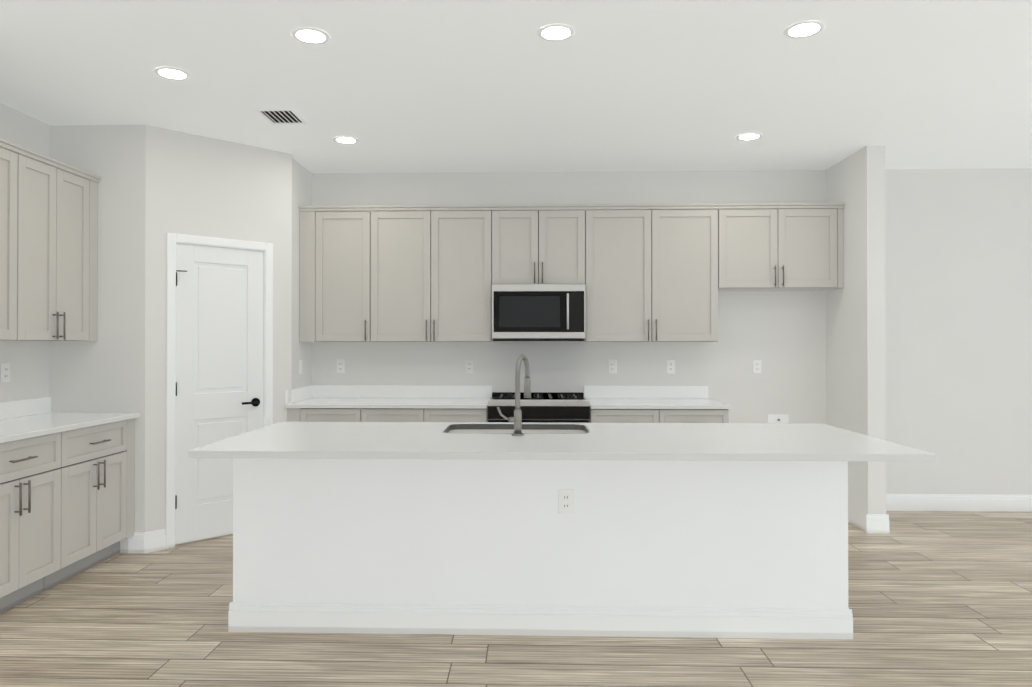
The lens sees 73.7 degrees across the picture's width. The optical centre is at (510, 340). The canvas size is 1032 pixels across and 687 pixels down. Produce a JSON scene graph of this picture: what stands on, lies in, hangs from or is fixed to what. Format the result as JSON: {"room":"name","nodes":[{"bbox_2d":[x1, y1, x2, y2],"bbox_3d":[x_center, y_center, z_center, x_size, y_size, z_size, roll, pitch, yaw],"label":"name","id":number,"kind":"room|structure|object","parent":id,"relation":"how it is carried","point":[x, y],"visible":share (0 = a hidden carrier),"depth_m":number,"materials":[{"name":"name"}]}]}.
{"room":"kitchen","nodes":[
{"label":"kitchen","id":0,"kind":"room"},
{"bbox_2d":[0,103,49,401],"bbox_3d":[-3.089,-0.013,4.500,0.120,2.800,2.660,0,0,2],"label":"wall","id":1,"kind":"structure","parent":0,"point":[28,361],"depth_m":4.31,"materials":[{"name":"paint"}]},
{"bbox_2d":[1,363,9,382],"bbox_3d":[-3.035,0.195,4.138,0.008,0.115,0.070,0,0,2],"label":"outlet","id":2,"kind":"object","parent":1,"relation":"attached to","point":[5,372],"visible":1,"depth_m":4.13,"materials":[{"name":"plastic"}]},
{"bbox_2d":[0,138,31,340],"bbox_3d":[-2.892,-0.530,3.528,0.323,1.058,0.681,0,0,2],"label":"upper cabinet","id":3,"kind":"object","parent":1,"relation":"attached to","point":[15,162],"depth_m":3.79,"materials":[{"name":"beige wood"}]},
{"bbox_2d":[32,150,91,340],"bbox_3d":[-2.876,-0.527,4.088,0.323,1.058,0.678,0,0,2],"label":"upper cabinet","id":4,"kind":"object","parent":1,"relation":"attached to","point":[48,248],"depth_m":4.15,"materials":[{"name":"beige wood"}]},
{"bbox_2d":[49,125,145,552],"bbox_3d":[-2.706,-0.013,4.569,0.640,2.800,0.120,0,0,2],"label":"wall","id":5,"kind":"structure","parent":0,"point":[105,373],"depth_m":4.51,"materials":[{"name":"paint"}]},
{"bbox_2d":[145,125,291,533],"bbox_3d":[-2.062,-0.011,4.891,1.012,2.800,0.120,0,0,-43],"label":"wall","id":6,"kind":"structure","parent":0,"point":[197,185],"depth_m":4.74,"materials":[{"name":"paint"}]},
{"bbox_2d":[144,529,165,552],"bbox_3d":[-2.033,1.321,4.817,0.974,0.135,0.014,0,0,-43],"label":"baseboard","id":7,"kind":"structure","parent":6,"relation":"attached to","point":[154,540],"depth_m":4.52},
{"bbox_2d":[175,244,262,544],"bbox_3d":[-2.027,0.362,4.830,0.614,2.029,0.096,0,0,-43],"label":"pantry door","id":8,"kind":"structure","parent":6,"relation":"in","point":[219,344],"depth_m":4.81,"materials":[{"name":"white wood"}]},
{"bbox_2d":[166,233,272,548],"bbox_3d":[-2.065,0.336,4.875,0.734,2.106,0.140,0,0,-43],"label":"door frame","id":9,"kind":"structure","parent":6,"relation":"attached to","point":[174,239],"depth_m":4.61,"materials":[{"name":"white wood"}]},
{"bbox_2d":[291,158,311,388],"bbox_3d":[-1.739,-0.008,5.502,0.120,2.800,0.580,0,0,2],"label":"wall","id":10,"kind":"structure","parent":0,"point":[301,189],"depth_m":5.43,"materials":[{"name":"paint"}]},
{"bbox_2d":[299,360,301,373],"bbox_3d":[-1.673,0.212,5.499,0.011,0.115,0.070,0,0,2],"label":"light switch","id":11,"kind":"object","parent":10,"relation":"attached to","point":[300,366],"visible":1,"depth_m":5.48,"materials":[{"name":"plastic"}]},
{"bbox_2d":[0,511,1031,686],"bbox_3d":[1.677,1.417,0.979,10.010,0.100,10.010,0,0,2],"label":"floor","id":12,"kind":"structure","parent":0,"point":[939,598],"depth_m":3.14,"materials":[{"name":"brown wood"}]},
{"bbox_2d":[0,433,71,613],"bbox_3d":[-2.767,0.939,3.516,0.572,0.884,0.681,0,0,2],"label":"base cabinet","id":13,"kind":"object","parent":12,"relation":"on","point":[67,495],"depth_m":3.61,"materials":[{"name":"beige wood"}]},
{"bbox_2d":[0,413,139,444],"bbox_3d":[-2.740,0.484,3.832,0.608,0.030,1.342,0,0,2],"label":"countertop","id":14,"kind":"structure","parent":13,"relation":"on","point":[36,424],"depth_m":3.94,"materials":[{"name":"white stone"}]},
{"bbox_2d":[72,421,131,576],"bbox_3d":[-2.751,0.942,4.076,0.572,0.884,0.678,0,0,2],"label":"base cabinet","id":15,"kind":"object","parent":12,"relation":"on","point":[101,454],"depth_m":4.14,"materials":[{"name":"beige wood"}]},
{"bbox_2d":[297,409,368,421],"bbox_3d":[-1.310,0.950,5.463,0.519,0.884,0.618,0,0,2],"label":"base cabinet","id":16,"kind":"object","parent":12,"relation":"on","point":[303,415],"depth_m":5.16,"materials":[{"name":"beige wood"}]},
{"bbox_2d":[369,409,487,421],"bbox_3d":[-0.667,0.950,5.444,1.006,0.884,0.618,0,0,2],"label":"base cabinet","id":17,"kind":"object","parent":12,"relation":"on","point":[375,415],"depth_m":5.14,"materials":[{"name":"beige wood"}]},
{"bbox_2d":[285,397,491,408],"bbox_3d":[-0.919,0.493,5.439,1.514,0.030,0.647,0,0,2],"label":"countertop","id":18,"kind":"structure","parent":17,"relation":"on","point":[310,402],"depth_m":5.20,"materials":[{"name":"white stone"}]},
{"bbox_2d":[487,392,589,422],"bbox_3d":[0.218,0.910,5.367,0.756,0.962,0.716,0,0,2],"label":"range","id":19,"kind":"object","parent":12,"relation":"on","point":[555,407],"visible":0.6,"depth_m":5.07,"materials":[{"name":"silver metal"}]},
{"bbox_2d":[228,458,852,638],"bbox_3d":[0.134,0.939,3.577,2.917,0.884,0.721,0,0,2],"label":"kitchen island","id":20,"kind":"object","parent":12,"relation":"on","point":[729,515],"depth_m":3.23,"materials":[{"name":"paint"}]},
{"bbox_2d":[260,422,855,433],"bbox_3d":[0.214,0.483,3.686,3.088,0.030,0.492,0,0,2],"label":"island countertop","id":21,"kind":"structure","parent":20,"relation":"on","point":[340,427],"depth_m":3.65,"materials":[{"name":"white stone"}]},
{"bbox_2d":[497,354,530,435],"bbox_3d":[0.019,0.268,3.460,0.170,0.397,0.212,0,0,2],"label":"faucet","id":22,"kind":"object","parent":21,"relation":"on","point":[516,419],"visible":1,"depth_m":3.38,"materials":[{"name":"metal"}]},
{"bbox_2d":[440,422,591,433],"bbox_3d":[0.033,0.593,3.654,0.744,0.250,0.399,0,0,2],"label":"sink","id":23,"kind":"object","parent":21,"relation":"in","point":[453,427],"depth_m":3.85,"materials":[{"name":"silver metal"}]},
{"bbox_2d":[188,430,935,461],"bbox_3d":[0.199,0.480,3.146,3.088,0.030,0.602,0,0,2],"label":"island countertop","id":24,"kind":"structure","parent":20,"relation":"on","point":[255,443],"depth_m":3.01,"materials":[{"name":"white stone"}]},
{"bbox_2d":[584,386,730,422],"bbox_3d":[1.113,0.884,5.375,1.024,1.016,0.654,0,0,2],"label":"base cabinet","id":25,"kind":"object","parent":12,"relation":"on","point":[651,404],"visible":0.33,"depth_m":5.11,"materials":[{"name":"beige wood"}]},
{"bbox_2d":[0,0,1031,173],"bbox_3d":[1.677,-1.483,0.995,10.010,0.100,10.010,0,0,2],"label":"ceiling","id":26,"kind":"structure","parent":0,"point":[424,86],"depth_m":3.74,"materials":[{"name":"paint"}]},
{"bbox_2d":[154,67,190,79],"bbox_3d":[-1.795,-1.415,3.655,0.176,0.005,0.176,0,0,2],"label":"recessed light","id":27,"kind":"object","parent":26,"relation":"in","point":[170,73],"visible":1,"depth_m":3.65,"materials":[{"name":"white plastic"}]},
{"bbox_2d":[255,109,307,124],"bbox_3d":[-1.440,-1.409,4.341,0.235,0.010,0.280,0,0,2],"label":"ceiling vent","id":28,"kind":"object","parent":26,"relation":"in","point":[282,116],"visible":1,"depth_m":4.34,"materials":[{"name":"white metal"}]},
{"bbox_2d":[291,27,329,44],"bbox_3d":[-0.930,-1.417,3.209,0.176,0.005,0.176,0,0,2],"label":"recessed light","id":29,"kind":"object","parent":26,"relation":"in","point":[313,36],"visible":1,"depth_m":3.20,"materials":[{"name":"white plastic"}]},
{"bbox_2d":[333,136,358,143],"bbox_3d":[-1.156,-1.408,4.843,0.176,0.005,0.176,0,0,2],"label":"recessed light","id":30,"kind":"object","parent":26,"relation":"in","point":[346,140],"visible":0.98,"depth_m":4.84,"materials":[{"name":"white plastic"}]},
{"bbox_2d":[537,24,574,41],"bbox_3d":[0.211,-1.418,3.176,0.176,0.005,0.176,0,0,2],"label":"recessed light","id":31,"kind":"object","parent":26,"relation":"in","point":[555,32],"visible":1,"depth_m":3.17,"materials":[{"name":"white plastic"}]},
{"bbox_2d":[736,133,762,140],"bbox_3d":[1.654,-1.409,4.762,0.176,0.005,0.176,0,0,2],"label":"recessed light","id":32,"kind":"object","parent":26,"relation":"in","point":[747,136],"visible":0.98,"depth_m":4.75,"materials":[{"name":"white plastic"}]},
{"bbox_2d":[783,20,824,38],"bbox_3d":[1.342,-1.418,3.143,0.176,0.005,0.176,0,0,2],"label":"recessed light","id":33,"kind":"object","parent":26,"relation":"in","point":[804,29],"visible":1,"depth_m":3.14,"materials":[{"name":"white plastic"}]},
{"bbox_2d":[312,168,1031,494],"bbox_3d":[1.815,-0.006,5.750,9.850,2.800,0.120,0,0,2],"label":"wall","id":34,"kind":"structure","parent":0,"point":[958,258],"depth_m":5.67,"materials":[{"name":"paint"}]},
{"bbox_2d":[336,360,344,372],"bbox_3d":[-1.426,0.219,5.777,0.070,0.115,0.008,0,0,2],"label":"electrical outlet","id":35,"kind":"object","parent":34,"relation":"attached to","point":[340,366],"visible":1,"depth_m":5.78,"materials":[{"name":"plastic"}]},
{"bbox_2d":[311,207,378,341],"bbox_3d":[-1.296,-0.518,5.617,0.500,1.058,0.323,0,0,2],"label":"upper cabinet","id":36,"kind":"object","parent":34,"relation":"attached to","point":[344,240],"depth_m":5.47,"materials":[{"name":"beige wood"}]},
{"bbox_2d":[379,207,502,341],"bbox_3d":[-0.624,-0.518,5.598,1.084,1.058,0.323,0,0,2],"label":"upper cabinet","id":37,"kind":"object","parent":34,"relation":"attached to","point":[434,273],"depth_m":5.44,"materials":[{"name":"beige wood"}]},
{"bbox_2d":[465,360,473,372],"bbox_3d":[-0.342,0.219,5.746,0.070,0.115,0.008,0,0,2],"label":"electrical outlet","id":38,"kind":"object","parent":34,"relation":"attached to","point":[469,366],"visible":1,"depth_m":5.74,"materials":[{"name":"plastic"}]},
{"bbox_2d":[503,204,586,286],"bbox_3d":[0.226,-0.743,5.575,0.735,0.608,0.323,0,0,2],"label":"upper cabinet","id":39,"kind":"object","parent":34,"relation":"attached to","point":[543,243],"depth_m":5.42,"materials":[{"name":"beige wood"}]},
{"bbox_2d":[492,284,585,340],"bbox_3d":[0.224,-0.215,5.513,0.729,0.442,0.440,0,0,2],"label":"microwave","id":40,"kind":"object","parent":39,"relation":"attached to","point":[538,312],"visible":1,"depth_m":5.33,"materials":[{"name":"silver metal"}]},
{"bbox_2d":[608,360,616,373],"bbox_3d":[0.848,0.218,5.712,0.070,0.115,0.008,0,0,2],"label":"electrical outlet","id":41,"kind":"object","parent":34,"relation":"attached to","point":[612,366],"visible":1,"depth_m":5.71,"materials":[{"name":"plastic"}]},
{"bbox_2d":[583,203,726,341],"bbox_3d":[1.113,-0.519,5.548,1.156,1.058,0.323,0,0,2],"label":"upper cabinet","id":42,"kind":"object","parent":34,"relation":"attached to","point":[656,272],"depth_m":5.39,"materials":[{"name":"beige wood"}]},
{"bbox_2d":[666,360,674,373],"bbox_3d":[1.328,0.218,5.698,0.070,0.115,0.008,0,0,2],"label":"electrical outlet","id":43,"kind":"object","parent":34,"relation":"attached to","point":[670,366],"visible":1,"depth_m":5.70,"materials":[{"name":"plastic"}]},
{"bbox_2d":[753,360,760,373],"bbox_3d":[2.038,0.218,5.678,0.070,0.115,0.008,0,0,2],"label":"electrical outlet","id":44,"kind":"object","parent":34,"relation":"attached to","point":[756,366],"visible":1,"depth_m":5.68,"materials":[{"name":"plastic"}]},
{"bbox_2d":[768,414,788,422],"bbox_3d":[2.207,0.648,5.659,0.170,0.080,0.030,0,0,2],"label":"outlet box","id":45,"kind":"object","parent":34,"relation":"attached to","point":[778,418],"visible":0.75,"depth_m":5.67,"materials":[{"name":"plastic"}]},
{"bbox_2d":[727,203,844,290],"bbox_3d":[2.113,-0.728,5.520,0.963,0.640,0.323,0,0,2],"label":"upper cabinet","id":46,"kind":"object","parent":34,"relation":"attached to","point":[771,246],"depth_m":5.36,"materials":[{"name":"beige wood"}]},
{"bbox_2d":[886,494,1031,511],"bbox_3d":[4.654,1.325,5.593,3.843,0.135,0.015,0,0,2],"label":"baseboard","id":47,"kind":"structure","parent":34,"relation":"attached to","point":[894,502],"depth_m":5.62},
{"bbox_2d":[826,146,885,530],"bbox_3d":[2.658,-0.009,5.320,0.130,2.800,0.690,0,0,2],"label":"wall","id":48,"kind":"structure","parent":0,"point":[856,345],"depth_m":5.08,"materials":[{"name":"paint"}]},
{"bbox_2d":[866,514,876,532],"bbox_3d":[2.607,1.324,5.292,0.060,0.135,0.675,0,0,2],"label":"baseboard","id":49,"kind":"structure","parent":48,"relation":"attached to","point":[871,519],"depth_m":4.95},
{"bbox_2d":[877,514,888,532],"bbox_3d":[2.719,1.324,5.289,0.044,0.135,0.675,0,0,2],"label":"baseboard","id":50,"kind":"structure","parent":48,"relation":"attached to","point":[877,523],"depth_m":4.95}
]}

